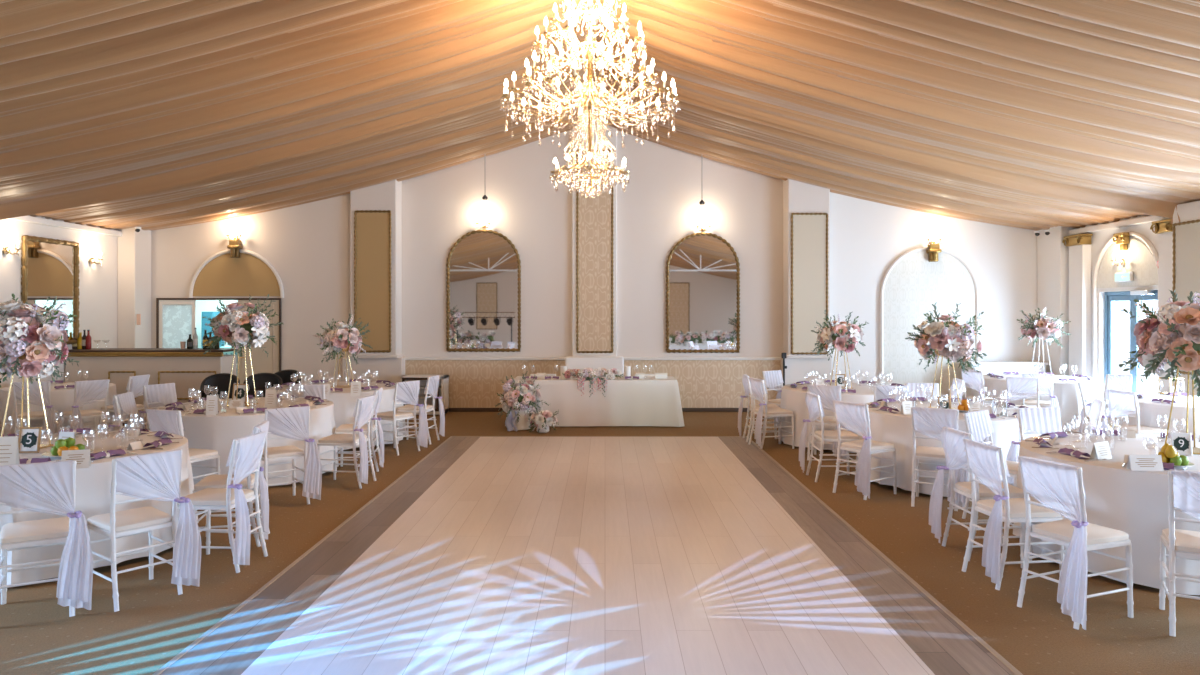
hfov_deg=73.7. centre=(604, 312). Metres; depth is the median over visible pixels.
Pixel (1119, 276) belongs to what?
exit sign
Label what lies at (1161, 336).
centrepiece
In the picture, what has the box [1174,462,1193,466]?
fruit platter
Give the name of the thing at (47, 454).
fruit platter
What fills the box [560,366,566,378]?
card
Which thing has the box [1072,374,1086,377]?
napkin
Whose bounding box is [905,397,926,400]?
napkin
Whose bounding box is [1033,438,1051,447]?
napkin
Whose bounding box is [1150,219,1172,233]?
capital
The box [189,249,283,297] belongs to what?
trim
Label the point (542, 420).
bouquet
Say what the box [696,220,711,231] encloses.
wall sconce
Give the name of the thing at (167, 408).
napkin
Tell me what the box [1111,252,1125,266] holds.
wall sconce
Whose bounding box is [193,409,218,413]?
napkin
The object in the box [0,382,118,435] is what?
tablecloth
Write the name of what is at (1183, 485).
banquet chair
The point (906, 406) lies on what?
menu card
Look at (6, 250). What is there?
wall sconce
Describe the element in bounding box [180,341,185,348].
paper cup
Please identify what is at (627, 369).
candle holder
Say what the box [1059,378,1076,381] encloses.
napkin
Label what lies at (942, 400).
frame
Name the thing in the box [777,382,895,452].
tablecloth
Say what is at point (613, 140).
trim
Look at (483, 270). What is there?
arched mirror
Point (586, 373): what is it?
flower garland
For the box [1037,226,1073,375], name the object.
pillar
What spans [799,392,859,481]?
banquet chair
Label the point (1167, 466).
napkin
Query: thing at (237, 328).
centrepiece
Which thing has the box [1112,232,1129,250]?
keystone
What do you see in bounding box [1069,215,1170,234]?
crown molding
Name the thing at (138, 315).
wall switch
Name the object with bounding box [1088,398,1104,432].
banquet chair
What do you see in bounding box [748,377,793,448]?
banquet chair
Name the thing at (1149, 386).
ground
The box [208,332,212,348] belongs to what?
bottle
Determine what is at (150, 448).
knife
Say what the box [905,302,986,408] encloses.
centrepiece
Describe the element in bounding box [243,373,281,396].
tub chair
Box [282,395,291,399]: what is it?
place card
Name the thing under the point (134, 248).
pillar
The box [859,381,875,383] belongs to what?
napkin
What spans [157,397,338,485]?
tablecloth
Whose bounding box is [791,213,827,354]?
wall panel
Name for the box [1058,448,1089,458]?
napkin
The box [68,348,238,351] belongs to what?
countertop
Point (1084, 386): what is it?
banquet chair
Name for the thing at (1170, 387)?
wire lantern
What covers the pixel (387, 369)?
trim
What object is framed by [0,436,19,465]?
menu card
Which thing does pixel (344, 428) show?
banquet chair
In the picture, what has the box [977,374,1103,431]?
tablecloth
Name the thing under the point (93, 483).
tablecloth
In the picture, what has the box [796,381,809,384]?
napkin
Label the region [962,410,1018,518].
banquet chair
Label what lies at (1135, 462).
menu card
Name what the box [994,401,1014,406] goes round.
napkin
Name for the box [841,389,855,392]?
napkin
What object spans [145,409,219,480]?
banquet chair
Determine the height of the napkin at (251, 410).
0.050 m
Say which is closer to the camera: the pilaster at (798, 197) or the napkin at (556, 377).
the napkin at (556, 377)
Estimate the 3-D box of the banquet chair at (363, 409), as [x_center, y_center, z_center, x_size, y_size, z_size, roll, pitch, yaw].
[-2.693,1.340,8.370,0.558,0.927,0.515,0,0,7]
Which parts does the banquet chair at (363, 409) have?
leg, seat, leg, backrest, sash, leg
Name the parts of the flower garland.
flower, flower, flower, flower, flower, flower, flower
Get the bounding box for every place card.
[126,429,140,435]
[127,441,143,449]
[236,407,246,412]
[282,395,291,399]
[927,397,936,401]
[1120,431,1135,437]
[1124,455,1128,462]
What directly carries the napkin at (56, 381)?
on the tablecloth at (62, 400)
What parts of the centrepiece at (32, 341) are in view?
flower, flower, flower, flower, stand leg, flower, flower, flower, flower, flower, flower, flower, flower, stand leg, flower, stand leg, flower, flower, flower, flower, flower, stand leg, flower, flower, flower, flower, flower, flower, flower, flower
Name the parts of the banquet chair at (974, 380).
sash, backrest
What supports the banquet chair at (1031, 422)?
on the floor
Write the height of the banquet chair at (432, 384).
0.927 m
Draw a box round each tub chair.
[200,373,239,398]
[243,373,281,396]
[274,369,301,383]
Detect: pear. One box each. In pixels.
[1157,452,1167,462]
[1161,443,1168,451]
[1164,445,1176,457]
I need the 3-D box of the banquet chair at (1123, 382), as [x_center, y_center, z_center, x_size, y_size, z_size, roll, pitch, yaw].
[7.381,1.340,11.656,0.504,0.927,0.557,0,0,-9]
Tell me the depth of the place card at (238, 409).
8.30 m
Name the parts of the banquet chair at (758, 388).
leg, sash, backrest, leg, seat, leg, leg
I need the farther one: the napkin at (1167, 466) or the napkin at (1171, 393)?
the napkin at (1171, 393)
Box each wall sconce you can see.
[3,239,20,255]
[89,251,102,264]
[226,229,242,257]
[475,217,490,228]
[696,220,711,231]
[926,233,942,261]
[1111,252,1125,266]
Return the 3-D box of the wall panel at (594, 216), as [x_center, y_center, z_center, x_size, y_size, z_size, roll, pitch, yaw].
[-0.182,-1.127,14.585,0.681,3.720,0.044,0,0,0]
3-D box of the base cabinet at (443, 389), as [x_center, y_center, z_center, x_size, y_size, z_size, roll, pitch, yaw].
[-3.203,1.446,14.207,0.770,0.669,0.486,0,0,0]
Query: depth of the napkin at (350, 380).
11.91 m
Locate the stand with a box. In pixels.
[781,353,786,385]
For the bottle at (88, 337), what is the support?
on the bar counter at (186, 368)
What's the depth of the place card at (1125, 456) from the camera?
5.51 m
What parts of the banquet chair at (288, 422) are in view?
leg, seat, backrest, sash, leg, leg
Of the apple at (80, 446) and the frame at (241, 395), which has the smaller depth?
the apple at (80, 446)
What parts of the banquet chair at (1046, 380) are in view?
seat, sash, backrest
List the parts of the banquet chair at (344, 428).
seat, leg, backrest, leg, sash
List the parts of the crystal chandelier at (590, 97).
crystal chain, crystal chain, crystal chain, crystal chain, crystal chain, crystal chain, crystal chain, crystal chain, arm, crystal chain, arm, crystal chain, crystal chain, crystal chain, arm, arm, arm, arm, crystal chain, candle bulb, crystal chain, candle bulb, arm, crystal chain, crystal chain, arm, crystal chain, crystal chain, arm, crystal chain, arm, arm, arm, arm, crystal chain, arm, arm, arm, arm, crystal chain, crystal chain, crystal chain, arm, arm, arm, arm, arm, candle bulb, crystal chain, crystal chain, arm, arm, crystal chain, arm, crystal chain, arm, stem, arm, crystal chain, candle bulb, arm, arm, candle bulb, crystal chain, crystal chain, arm, arm, arm, crystal chain, crystal chain, crystal chain, crystal chain, arm, arm, arm, arm, arm, arm, crystal chain, arm, arm, arm, arm, crystal chain, crystal chain, arm, crystal chain, arm, crystal chain, crystal chain, crystal chain, candle bulb, crystal chain, arm, arm, arm, arm, crystal chain, crystal chain, crystal chain, arm, arm, crystal chain, candle bulb, crystal chain, crystal chain, crystal chain, crystal chain, crystal chain, crystal chain, crystal chain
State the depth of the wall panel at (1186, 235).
10.65 m
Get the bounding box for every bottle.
[77,332,81,348]
[82,330,85,348]
[86,330,90,348]
[187,334,192,348]
[193,328,197,348]
[203,330,207,348]
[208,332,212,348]
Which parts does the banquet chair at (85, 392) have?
leg, seat, sash, backrest, leg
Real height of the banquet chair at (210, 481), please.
0.927 m
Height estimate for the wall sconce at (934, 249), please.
0.525 m
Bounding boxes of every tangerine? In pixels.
[57,446,67,455]
[68,446,78,449]
[957,405,964,410]
[962,400,968,405]
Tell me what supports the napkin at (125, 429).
on the tablecloth at (93, 483)
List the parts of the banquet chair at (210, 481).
seat, leg, backrest, sash, leg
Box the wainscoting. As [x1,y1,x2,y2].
[405,360,779,407]
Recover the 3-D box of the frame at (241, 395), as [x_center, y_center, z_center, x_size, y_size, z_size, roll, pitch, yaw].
[-4.200,0.925,9.202,0.170,0.219,0.056,0,0,3]
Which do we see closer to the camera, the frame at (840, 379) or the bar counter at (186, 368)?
the frame at (840, 379)
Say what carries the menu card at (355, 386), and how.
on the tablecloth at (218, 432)
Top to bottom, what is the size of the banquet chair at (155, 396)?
0.927 m
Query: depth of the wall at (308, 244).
14.45 m
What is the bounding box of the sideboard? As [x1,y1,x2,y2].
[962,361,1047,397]
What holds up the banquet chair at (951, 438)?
on the floor
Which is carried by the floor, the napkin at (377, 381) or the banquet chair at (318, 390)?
the banquet chair at (318, 390)
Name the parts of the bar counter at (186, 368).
panel frame, gold moulding, panel frame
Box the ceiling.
[0,0,1199,230]
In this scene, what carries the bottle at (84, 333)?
on the bar counter at (186, 368)
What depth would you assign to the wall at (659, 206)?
14.70 m
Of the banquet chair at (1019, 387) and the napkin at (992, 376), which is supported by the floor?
the banquet chair at (1019, 387)
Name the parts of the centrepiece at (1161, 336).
flower, flower, flower, flower, flower, flower, flower, flower, flower, flower, flower, flower, flower, stand leg, flower, flower, flower, flower, flower, stand leg, flower, flower, stand leg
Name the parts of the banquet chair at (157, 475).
leg, seat, sash, backrest, leg, leg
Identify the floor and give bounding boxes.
[0,412,1199,674]
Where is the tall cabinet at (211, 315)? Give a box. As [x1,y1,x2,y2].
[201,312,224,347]
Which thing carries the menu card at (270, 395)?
on the tablecloth at (218, 432)
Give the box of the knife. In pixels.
[134,448,162,449]
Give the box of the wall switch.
[137,314,140,324]
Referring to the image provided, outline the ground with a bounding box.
[1115,352,1157,394]
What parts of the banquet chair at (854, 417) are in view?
leg, sash, backrest, seat, leg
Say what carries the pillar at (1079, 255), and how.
on the floor
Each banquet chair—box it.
[0,460,92,616]
[12,381,59,434]
[61,379,109,431]
[87,450,200,611]
[99,374,149,430]
[108,392,149,430]
[137,383,176,429]
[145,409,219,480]
[173,431,267,572]
[193,420,269,546]
[251,406,321,504]
[291,384,324,398]
[317,395,375,488]
[335,387,383,472]
[371,380,427,455]
[397,375,444,444]
[738,374,781,441]
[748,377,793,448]
[762,370,783,431]
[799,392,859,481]
[807,385,846,461]
[833,400,896,499]
[874,386,907,401]
[905,383,938,398]
[911,407,968,510]
[929,426,1031,560]
[949,378,964,398]
[961,369,1002,402]
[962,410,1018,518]
[962,439,1063,589]
[1003,377,1040,407]
[1006,407,1061,485]
[1017,456,1133,629]
[1021,373,1060,419]
[1078,380,1122,432]
[1086,374,1131,429]
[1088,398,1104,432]
[1100,389,1168,435]
[1159,469,1199,636]
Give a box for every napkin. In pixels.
[0,433,18,436]
[19,457,50,463]
[50,380,62,383]
[54,385,74,388]
[59,428,90,433]
[90,449,125,459]
[119,428,148,433]
[143,438,172,447]
[154,431,173,438]
[165,402,182,406]
[165,407,184,411]
[188,398,206,402]
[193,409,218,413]
[243,408,266,412]
[281,382,294,385]
[289,404,308,406]
[304,396,320,400]
[311,380,327,382]
[313,399,323,404]
[330,388,342,391]
[348,379,364,381]
[361,386,377,389]
[376,380,390,383]
[545,376,558,378]
[625,376,638,378]
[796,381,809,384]
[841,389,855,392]
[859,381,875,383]
[868,402,879,407]
[877,398,895,402]
[879,406,898,412]
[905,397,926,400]
[951,398,971,402]
[990,375,1003,378]
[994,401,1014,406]
[1003,372,1018,374]
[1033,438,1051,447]
[1040,432,1067,438]
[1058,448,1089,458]
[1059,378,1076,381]
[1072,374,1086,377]
[1091,430,1120,435]
[1152,398,1175,403]
[1160,432,1192,439]
[1162,462,1173,469]
[1166,392,1189,395]
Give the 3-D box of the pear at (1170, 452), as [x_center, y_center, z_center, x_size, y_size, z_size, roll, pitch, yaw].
[3.793,0.928,5.364,0.070,0.087,0.069,0,0,43]
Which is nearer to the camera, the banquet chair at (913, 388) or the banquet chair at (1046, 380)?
the banquet chair at (913, 388)
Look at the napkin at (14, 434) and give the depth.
6.53 m
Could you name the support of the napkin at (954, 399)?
on the tablecloth at (885, 426)
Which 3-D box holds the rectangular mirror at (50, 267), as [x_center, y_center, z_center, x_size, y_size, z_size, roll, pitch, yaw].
[-8.460,-0.319,12.235,0.089,1.647,1.237,0,0,0]
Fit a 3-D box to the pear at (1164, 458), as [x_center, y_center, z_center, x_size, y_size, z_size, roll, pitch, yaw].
[3.749,0.977,5.391,0.070,0.088,0.070,0,0,35]
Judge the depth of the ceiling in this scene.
8.95 m
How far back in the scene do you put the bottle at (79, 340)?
12.76 m
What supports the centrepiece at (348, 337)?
on the tablecloth at (344, 404)
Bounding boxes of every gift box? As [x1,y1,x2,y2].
[536,373,545,378]
[636,373,643,378]
[654,373,667,378]
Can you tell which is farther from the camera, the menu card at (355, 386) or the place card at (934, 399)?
the menu card at (355, 386)
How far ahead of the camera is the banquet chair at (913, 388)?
9.96 m
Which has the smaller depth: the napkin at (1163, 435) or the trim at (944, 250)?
the napkin at (1163, 435)
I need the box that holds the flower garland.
[562,367,623,396]
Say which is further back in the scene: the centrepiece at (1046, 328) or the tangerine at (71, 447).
the centrepiece at (1046, 328)
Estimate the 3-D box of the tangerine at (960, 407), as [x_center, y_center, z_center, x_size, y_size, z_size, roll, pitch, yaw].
[3.711,0.988,8.335,0.069,0.067,0.070,0,0,35]
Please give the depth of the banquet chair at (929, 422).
7.39 m
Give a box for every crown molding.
[8,216,121,236]
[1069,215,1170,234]
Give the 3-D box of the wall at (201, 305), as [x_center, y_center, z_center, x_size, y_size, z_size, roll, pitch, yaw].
[-7.200,0.300,16.250,4.200,3.000,2.900,0,0,0]
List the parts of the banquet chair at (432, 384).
leg, seat, leg, backrest, sash, leg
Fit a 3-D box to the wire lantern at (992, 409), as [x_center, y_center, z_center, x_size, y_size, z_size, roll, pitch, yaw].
[3.891,0.947,8.023,0.179,0.176,0.180,0,0,-17]
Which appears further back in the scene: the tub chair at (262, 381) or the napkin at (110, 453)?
the tub chair at (262, 381)
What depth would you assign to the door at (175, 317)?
14.44 m
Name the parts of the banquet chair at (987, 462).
leg, sash, backrest, leg, seat, leg, leg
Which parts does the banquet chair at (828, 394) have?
leg, leg, sash, seat, backrest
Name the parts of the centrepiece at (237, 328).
flower, flower, flower, flower, stand leg, flower, flower, stand leg, flower, flower, flower, flower, stand leg, flower, stand leg, flower, flower, flower, flower, flower, flower, flower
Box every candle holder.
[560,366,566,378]
[624,366,630,378]
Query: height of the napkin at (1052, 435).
0.050 m
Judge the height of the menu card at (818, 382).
0.140 m
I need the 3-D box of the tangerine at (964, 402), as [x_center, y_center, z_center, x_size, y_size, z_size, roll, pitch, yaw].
[3.751,0.938,8.320,0.070,0.068,0.069,0,0,12]
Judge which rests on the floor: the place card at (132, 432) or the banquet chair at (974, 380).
the banquet chair at (974, 380)
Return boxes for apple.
[50,446,57,454]
[55,439,66,448]
[65,438,74,446]
[76,444,84,449]
[1169,456,1181,465]
[1179,455,1188,465]
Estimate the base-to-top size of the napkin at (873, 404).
0.050 m
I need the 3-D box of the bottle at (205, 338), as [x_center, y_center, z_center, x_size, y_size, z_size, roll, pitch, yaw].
[-6.392,0.423,12.800,0.082,0.309,0.082,0,0,0]
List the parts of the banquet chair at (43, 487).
leg, seat, sash, backrest, leg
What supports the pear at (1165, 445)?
on the pear
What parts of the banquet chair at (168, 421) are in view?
sash, backrest, seat, leg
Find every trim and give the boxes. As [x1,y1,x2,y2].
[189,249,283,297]
[193,253,279,295]
[342,357,403,383]
[349,180,402,357]
[404,357,780,374]
[572,120,616,355]
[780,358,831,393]
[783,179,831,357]
[880,246,978,383]
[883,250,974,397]
[1093,231,1157,378]
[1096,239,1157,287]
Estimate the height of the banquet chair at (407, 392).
0.927 m
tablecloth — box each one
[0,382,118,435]
[0,431,198,584]
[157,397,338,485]
[267,382,406,449]
[505,376,684,426]
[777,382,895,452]
[856,400,1019,496]
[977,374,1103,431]
[1013,433,1199,594]
[1122,395,1199,438]
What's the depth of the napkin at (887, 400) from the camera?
9.22 m
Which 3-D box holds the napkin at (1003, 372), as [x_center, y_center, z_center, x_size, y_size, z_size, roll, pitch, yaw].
[6.825,1.010,13.446,0.224,0.050,0.105,0,0,-3]
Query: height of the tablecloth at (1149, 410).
0.743 m
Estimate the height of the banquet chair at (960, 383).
0.927 m
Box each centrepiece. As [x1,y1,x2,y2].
[0,294,79,448]
[201,294,283,406]
[313,313,372,387]
[811,310,865,388]
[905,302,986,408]
[1017,307,1070,373]
[1118,289,1199,453]
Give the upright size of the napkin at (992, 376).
0.050 m
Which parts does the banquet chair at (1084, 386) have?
leg, backrest, sash, seat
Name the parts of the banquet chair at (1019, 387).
sash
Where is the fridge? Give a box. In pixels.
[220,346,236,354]
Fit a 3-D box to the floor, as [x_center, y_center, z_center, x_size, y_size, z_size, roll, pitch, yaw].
[-0.235,1.890,3.600,17.330,0.220,29.200,0,0,0]
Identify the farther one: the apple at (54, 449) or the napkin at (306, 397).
the napkin at (306, 397)
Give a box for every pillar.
[118,227,150,347]
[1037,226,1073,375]
[1069,245,1090,376]
[1158,232,1172,394]
[1173,200,1199,395]
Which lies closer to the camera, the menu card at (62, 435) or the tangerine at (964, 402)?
the menu card at (62, 435)
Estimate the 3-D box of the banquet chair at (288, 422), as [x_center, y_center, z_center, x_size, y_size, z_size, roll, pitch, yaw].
[-3.029,1.340,7.596,0.504,0.927,0.557,0,0,-38]
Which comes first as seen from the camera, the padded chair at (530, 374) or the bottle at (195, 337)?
the bottle at (195, 337)
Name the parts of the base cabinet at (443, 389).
door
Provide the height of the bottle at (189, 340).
0.237 m
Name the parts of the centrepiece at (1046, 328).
flower, flower, flower, flower, flower, flower, flower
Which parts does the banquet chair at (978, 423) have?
leg, backrest, sash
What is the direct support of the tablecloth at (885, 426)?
on the round table
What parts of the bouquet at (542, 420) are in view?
flower, flower, flower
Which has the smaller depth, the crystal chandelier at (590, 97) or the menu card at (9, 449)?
the menu card at (9, 449)
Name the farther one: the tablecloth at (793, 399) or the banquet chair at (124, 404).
the tablecloth at (793, 399)
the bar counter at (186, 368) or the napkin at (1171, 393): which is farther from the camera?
the bar counter at (186, 368)
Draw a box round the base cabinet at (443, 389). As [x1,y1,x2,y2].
[400,375,448,414]
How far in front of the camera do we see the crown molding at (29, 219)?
12.49 m
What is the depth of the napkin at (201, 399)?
9.23 m
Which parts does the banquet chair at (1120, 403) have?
sash, backrest, seat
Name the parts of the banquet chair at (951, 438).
leg, sash, backrest, leg, seat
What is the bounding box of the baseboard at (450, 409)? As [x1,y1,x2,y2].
[449,408,750,411]
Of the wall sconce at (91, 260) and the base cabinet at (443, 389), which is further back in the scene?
the base cabinet at (443, 389)
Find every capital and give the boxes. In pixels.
[1062,234,1092,246]
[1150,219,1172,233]
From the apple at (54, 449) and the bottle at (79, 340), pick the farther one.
the bottle at (79, 340)
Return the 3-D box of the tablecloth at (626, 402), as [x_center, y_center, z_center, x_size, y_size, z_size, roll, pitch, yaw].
[-0.167,1.419,13.025,2.838,0.721,1.045,0,0,0]
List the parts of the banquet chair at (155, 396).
backrest, sash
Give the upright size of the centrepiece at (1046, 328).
1.130 m
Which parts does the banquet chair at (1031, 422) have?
backrest, sash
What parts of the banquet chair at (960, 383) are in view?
backrest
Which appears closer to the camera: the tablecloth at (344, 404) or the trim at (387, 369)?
the tablecloth at (344, 404)
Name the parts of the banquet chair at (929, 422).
leg, leg, seat, sash, backrest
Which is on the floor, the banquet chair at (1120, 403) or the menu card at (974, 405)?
the banquet chair at (1120, 403)
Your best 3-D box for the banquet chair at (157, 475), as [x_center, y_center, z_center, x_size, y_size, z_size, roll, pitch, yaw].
[-2.966,1.340,5.131,0.557,0.927,0.504,0,0,38]
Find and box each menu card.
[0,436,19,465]
[58,432,75,444]
[61,449,90,468]
[206,395,217,414]
[229,400,244,407]
[264,390,277,407]
[325,384,330,395]
[350,382,361,395]
[815,380,824,384]
[900,401,912,414]
[969,401,980,411]
[1090,441,1111,460]
[1126,455,1163,470]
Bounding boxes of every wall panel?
[354,210,390,352]
[576,149,613,352]
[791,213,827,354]
[1172,219,1199,375]
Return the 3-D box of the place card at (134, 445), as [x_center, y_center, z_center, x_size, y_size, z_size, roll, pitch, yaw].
[-3.562,1.006,6.067,0.060,0.055,0.100,0,0,15]
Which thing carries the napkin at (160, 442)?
on the tablecloth at (93, 483)
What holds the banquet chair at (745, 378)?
on the floor
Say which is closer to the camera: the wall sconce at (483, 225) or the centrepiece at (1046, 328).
the centrepiece at (1046, 328)
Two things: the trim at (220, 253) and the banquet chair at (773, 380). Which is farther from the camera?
the trim at (220, 253)
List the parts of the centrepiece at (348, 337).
flower, flower, stand leg, flower, flower, flower, flower, flower, stand leg, flower, flower, flower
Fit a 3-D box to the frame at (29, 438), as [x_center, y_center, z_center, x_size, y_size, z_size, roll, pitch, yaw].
[-4.259,0.940,5.920,0.150,0.189,0.051,0,0,-6]
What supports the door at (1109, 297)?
in the wall at (1099, 238)
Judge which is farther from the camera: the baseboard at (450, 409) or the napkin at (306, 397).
the baseboard at (450, 409)
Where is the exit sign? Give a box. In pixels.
[1115,271,1132,281]
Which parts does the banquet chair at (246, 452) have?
leg, leg, seat, leg, backrest, sash, leg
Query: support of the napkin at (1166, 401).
on the tablecloth at (1149, 410)
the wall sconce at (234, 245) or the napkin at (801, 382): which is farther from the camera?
the wall sconce at (234, 245)
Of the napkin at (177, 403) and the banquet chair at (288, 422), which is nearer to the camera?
the banquet chair at (288, 422)
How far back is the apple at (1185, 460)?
5.34 m
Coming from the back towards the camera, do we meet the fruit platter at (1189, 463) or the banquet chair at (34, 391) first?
the banquet chair at (34, 391)
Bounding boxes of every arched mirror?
[446,229,520,351]
[666,232,739,352]
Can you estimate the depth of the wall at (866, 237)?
14.45 m
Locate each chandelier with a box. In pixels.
[500,0,679,198]
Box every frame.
[18,427,41,452]
[232,384,247,402]
[835,374,845,385]
[937,396,950,408]
[1170,432,1192,454]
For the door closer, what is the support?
attached to the door at (1109, 297)
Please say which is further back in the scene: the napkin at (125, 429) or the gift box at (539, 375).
the gift box at (539, 375)
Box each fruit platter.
[41,449,93,456]
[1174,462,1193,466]
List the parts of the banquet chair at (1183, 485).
leg, leg, seat, backrest, sash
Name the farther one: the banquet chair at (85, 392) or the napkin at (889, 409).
the banquet chair at (85, 392)
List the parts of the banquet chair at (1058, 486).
leg, sash, backrest, leg, seat, leg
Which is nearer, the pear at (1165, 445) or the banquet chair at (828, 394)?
the pear at (1165, 445)
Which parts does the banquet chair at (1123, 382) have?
backrest, sash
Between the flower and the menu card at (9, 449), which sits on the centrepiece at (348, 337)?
the flower
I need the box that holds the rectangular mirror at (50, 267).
[21,235,79,344]
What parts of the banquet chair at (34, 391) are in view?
leg, sash, backrest, seat, leg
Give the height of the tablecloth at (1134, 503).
0.743 m
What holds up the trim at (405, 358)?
attached to the wall at (659, 206)
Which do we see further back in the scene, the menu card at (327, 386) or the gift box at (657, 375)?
the gift box at (657, 375)
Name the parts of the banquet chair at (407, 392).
seat, leg, backrest, sash, leg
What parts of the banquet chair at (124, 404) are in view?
sash, backrest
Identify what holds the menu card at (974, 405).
on the tablecloth at (885, 426)
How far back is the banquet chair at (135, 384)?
11.14 m
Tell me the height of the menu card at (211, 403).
0.200 m
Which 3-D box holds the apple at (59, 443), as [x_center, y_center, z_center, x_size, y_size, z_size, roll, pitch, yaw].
[-3.901,0.938,5.736,0.070,0.066,0.069,0,0,12]
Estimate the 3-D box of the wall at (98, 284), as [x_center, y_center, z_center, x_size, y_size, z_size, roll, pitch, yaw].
[-8.625,-1.150,2.050,0.250,5.900,25.900,0,0,0]
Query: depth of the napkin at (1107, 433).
6.74 m
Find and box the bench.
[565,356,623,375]
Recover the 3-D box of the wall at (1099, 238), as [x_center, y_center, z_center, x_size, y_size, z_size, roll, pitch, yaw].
[8.155,-1.150,2.050,0.250,5.900,25.900,0,0,0]
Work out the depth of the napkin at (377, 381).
11.71 m
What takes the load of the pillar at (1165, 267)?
on the floor
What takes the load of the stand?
on the floor
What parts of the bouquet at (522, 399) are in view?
flower, flower, flower, flower, flower, flower, flower, flower, flower, flower, flower, flower, flower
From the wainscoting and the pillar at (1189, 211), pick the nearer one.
the pillar at (1189, 211)
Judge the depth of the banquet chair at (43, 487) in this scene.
4.71 m
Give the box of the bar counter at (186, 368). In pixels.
[65,348,238,427]
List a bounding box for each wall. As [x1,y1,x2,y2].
[0,215,117,388]
[151,194,349,382]
[196,300,236,347]
[402,130,782,356]
[830,192,1036,383]
[1074,215,1157,397]
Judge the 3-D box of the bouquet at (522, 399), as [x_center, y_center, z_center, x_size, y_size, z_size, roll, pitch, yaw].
[-1.302,1.345,12.342,0.780,0.911,0.712,0,0,-44]
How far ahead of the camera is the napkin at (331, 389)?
10.49 m
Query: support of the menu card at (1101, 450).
on the tablecloth at (1134, 503)
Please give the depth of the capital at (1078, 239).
13.23 m
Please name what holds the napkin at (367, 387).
on the tablecloth at (344, 404)
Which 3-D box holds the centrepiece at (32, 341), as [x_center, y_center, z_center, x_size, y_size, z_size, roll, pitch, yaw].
[-4.473,0.440,6.082,0.772,1.186,0.713,0,0,-8]
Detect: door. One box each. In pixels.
[156,298,280,383]
[1104,290,1157,425]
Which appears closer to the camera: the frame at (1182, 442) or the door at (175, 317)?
the frame at (1182, 442)
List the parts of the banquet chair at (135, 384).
seat, sash, backrest, leg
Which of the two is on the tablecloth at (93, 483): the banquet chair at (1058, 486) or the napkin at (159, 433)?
the napkin at (159, 433)
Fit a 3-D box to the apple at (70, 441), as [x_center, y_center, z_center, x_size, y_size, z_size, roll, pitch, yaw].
[-3.883,0.939,5.803,0.070,0.069,0.069,0,0,-31]
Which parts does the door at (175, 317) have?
pane, moulding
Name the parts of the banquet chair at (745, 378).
sash, leg, leg, backrest, leg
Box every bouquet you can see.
[495,371,548,430]
[527,406,558,432]
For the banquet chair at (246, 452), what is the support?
on the floor
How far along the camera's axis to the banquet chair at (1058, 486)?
4.68 m
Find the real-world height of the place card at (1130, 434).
0.055 m
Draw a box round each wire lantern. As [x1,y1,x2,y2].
[979,397,1006,416]
[1158,377,1183,394]
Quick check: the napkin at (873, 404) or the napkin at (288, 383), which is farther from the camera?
the napkin at (288, 383)
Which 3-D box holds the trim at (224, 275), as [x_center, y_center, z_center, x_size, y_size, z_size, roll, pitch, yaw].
[-6.647,-0.696,14.445,1.580,0.790,0.030,0,0,0]
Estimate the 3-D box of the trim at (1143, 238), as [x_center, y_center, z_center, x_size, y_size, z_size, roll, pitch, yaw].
[8.010,0.245,12.300,0.070,3.010,1.620,0,0,0]
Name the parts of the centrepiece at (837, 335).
flower, flower, flower, stand leg, stand leg, flower, flower, stand leg, stand leg, flower, flower, flower, flower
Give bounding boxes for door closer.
[1130,290,1154,294]
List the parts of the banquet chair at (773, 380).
backrest, sash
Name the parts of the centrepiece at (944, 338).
flower, flower, flower, flower, stand leg, flower, flower, flower, stand leg, flower, flower, stand leg, flower, flower, flower, flower, stand leg, flower, flower, flower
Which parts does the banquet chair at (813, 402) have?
leg, sash, backrest, leg, seat, leg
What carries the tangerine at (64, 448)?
on the fruit platter at (47, 454)
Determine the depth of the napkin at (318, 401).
9.07 m
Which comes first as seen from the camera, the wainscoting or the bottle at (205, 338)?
the bottle at (205, 338)
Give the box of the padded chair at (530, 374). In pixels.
[530,374,556,375]
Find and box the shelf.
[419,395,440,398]
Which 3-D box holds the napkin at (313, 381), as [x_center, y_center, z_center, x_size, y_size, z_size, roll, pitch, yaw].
[-4.211,1.010,11.794,0.224,0.050,0.105,0,0,-42]
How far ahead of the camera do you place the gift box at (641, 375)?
12.89 m
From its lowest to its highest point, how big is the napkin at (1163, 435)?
0.050 m
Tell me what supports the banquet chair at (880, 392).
on the floor

